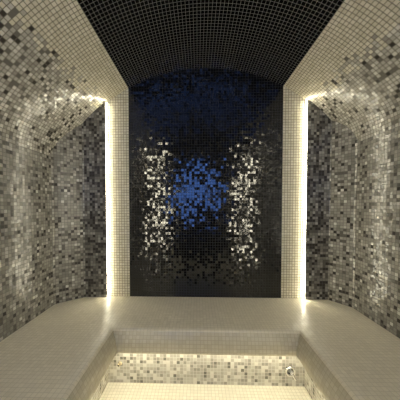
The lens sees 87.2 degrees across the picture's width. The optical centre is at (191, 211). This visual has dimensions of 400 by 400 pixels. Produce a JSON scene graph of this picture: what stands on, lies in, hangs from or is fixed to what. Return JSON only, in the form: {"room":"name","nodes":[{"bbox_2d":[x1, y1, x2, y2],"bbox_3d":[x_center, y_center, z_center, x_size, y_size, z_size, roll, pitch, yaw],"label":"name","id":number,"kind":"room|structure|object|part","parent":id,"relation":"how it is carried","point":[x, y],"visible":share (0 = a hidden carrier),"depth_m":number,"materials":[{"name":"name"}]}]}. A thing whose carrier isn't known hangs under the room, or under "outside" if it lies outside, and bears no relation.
{"room":"spa","nodes":[
{"label":"spa","id":0,"kind":"room"},
{"bbox_2d":[0,140,50,341],"bbox_3d":[-1.284,0.439,0.642,0.001,1.796,2.432,0,2,1],"label":"wall","id":1,"kind":"structure","parent":0,"point":[25,266],"depth_m":1.56,"materials":[{"name":"tile"}]},
{"bbox_2d":[49,123,85,305],"bbox_3d":[-1.159,0.222,1.962,0.286,2.162,0.030,-1,2,-44],"label":"wall panel","id":2,"kind":"object","parent":1,"relation":"attached to","point":[66,159],"depth_m":1.96,"materials":[{"name":"tile"}]},
{"bbox_2d":[83,102,107,296],"bbox_3d":[-0.937,0.122,2.057,0.215,2.356,0.025,0,2,1],"label":"wall panel","id":3,"kind":"object","parent":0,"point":[95,196],"depth_m":2.04,"materials":[{"name":"tile"}]},
{"bbox_2d":[106,103,109,296],"bbox_3d":[-0.821,-0.102,2.046,0.013,1.881,0.025,0,2,1],"label":"led strip","id":4,"kind":"object","parent":3,"relation":"attached to","point":[107,167],"visible":1,"depth_m":2.04,"materials":[{"name":"beige plastic"}]},
{"bbox_2d":[0,0,399,155],"bbox_3d":[0.051,-0.896,0.686,2.665,0.878,2.660,0,2,1],"label":"ceiling","id":5,"kind":"structure","parent":0,"point":[61,60],"depth_m":1.46,"materials":[{"name":"black tile"}]},
{"bbox_2d":[128,68,282,297],"bbox_3d":[0.125,-0.037,2.037,1.477,2.675,0.001,0,2,1],"label":"wall","id":6,"kind":"structure","parent":0,"point":[206,144],"depth_m":2.03,"materials":[{"name":"black tile"}]},
{"bbox_2d":[107,89,129,295],"bbox_3d":[-0.741,0.053,2.062,0.256,2.493,0.001,0,2,1],"label":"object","id":7,"kind":"structure","parent":6,"relation":"attached to","point":[118,106],"depth_m":2.06,"materials":[{"name":"beige tile"}]},
{"bbox_2d":[281,86,305,297],"bbox_3d":[0.992,0.055,2.017,0.256,2.493,0.001,0,2,1],"label":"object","id":8,"kind":"structure","parent":6,"relation":"attached to","point":[293,104],"depth_m":2.01,"materials":[{"name":"beige tile"}]},
{"bbox_2d":[99,382,311,399],"bbox_3d":[0.051,1.335,0.744,2.765,0.001,2.760,0,2,1],"label":"floor","id":9,"kind":"structure","parent":0,"point":[113,390],"depth_m":1.52,"materials":[{"name":"beige tile"}]},
{"bbox_2d":[0,296,399,399],"bbox_3d":[0.051,1.105,0.739,2.663,0.460,2.657,0,2,1],"label":"bench","id":10,"kind":"object","parent":9,"relation":"on","point":[71,350],"visible":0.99,"depth_m":1.50,"materials":[{"name":"beige tile"}]},
{"bbox_3d":[-0.937,0.881,0.759,0.686,0.014,2.657,0,2,2],"label":"seat","id":11,"kind":"part","parent":10,"relation":"part of","materials":[{"name":"beige tile"}]},
{"bbox_3d":[0.104,0.855,1.785,2.440,0.014,0.549,0,2,2],"label":"seat","id":12,"kind":"part","parent":10,"relation":"part of","materials":[{"name":"beige tile"}]},
{"bbox_2d":[285,366,296,380],"bbox_3d":[0.735,1.201,1.556,0.080,0.087,0.039,0,2,1],"label":"water valve","id":13,"kind":"object","parent":10,"relation":"attached to","point":[290,371],"visible":1,"depth_m":1.56,"materials":[{"name":"silver metal"}]},
{"bbox_3d":[1.065,0.883,0.706,0.635,0.014,2.657,0,2,2],"label":"seat","id":14,"kind":"part","parent":10,"relation":"part of","materials":[{"name":"beige tile"}]},
{"bbox_2d":[305,99,330,299],"bbox_3d":[1.187,0.123,2.001,0.215,2.356,0.025,0,2,1],"label":"wall panel","id":15,"kind":"object","parent":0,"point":[318,123],"depth_m":1.98,"materials":[{"name":"tile"}]},
{"bbox_2d":[302,100,306,298],"bbox_3d":[1.071,-0.101,1.996,0.013,1.881,0.025,0,2,1],"label":"led strip","id":16,"kind":"object","parent":15,"relation":"attached to","point":[305,121],"visible":1,"depth_m":1.99,"materials":[{"name":"beige plastic"}]},
{"bbox_2d":[357,126,399,337],"bbox_3d":[1.380,0.389,0.570,0.001,1.901,2.432,0,2,1],"label":"wall","id":17,"kind":"structure","parent":0,"point":[378,282],"depth_m":1.56,"materials":[{"name":"tile"}]},
{"bbox_2d":[328,120,359,309],"bbox_3d":[1.363,0.224,1.891,0.022,2.162,0.237,-1,2,-30],"label":"wall panel","id":18,"kind":"object","parent":17,"relation":"attached to","point":[344,145],"depth_m":1.89,"materials":[{"name":"tile"}]}
]}

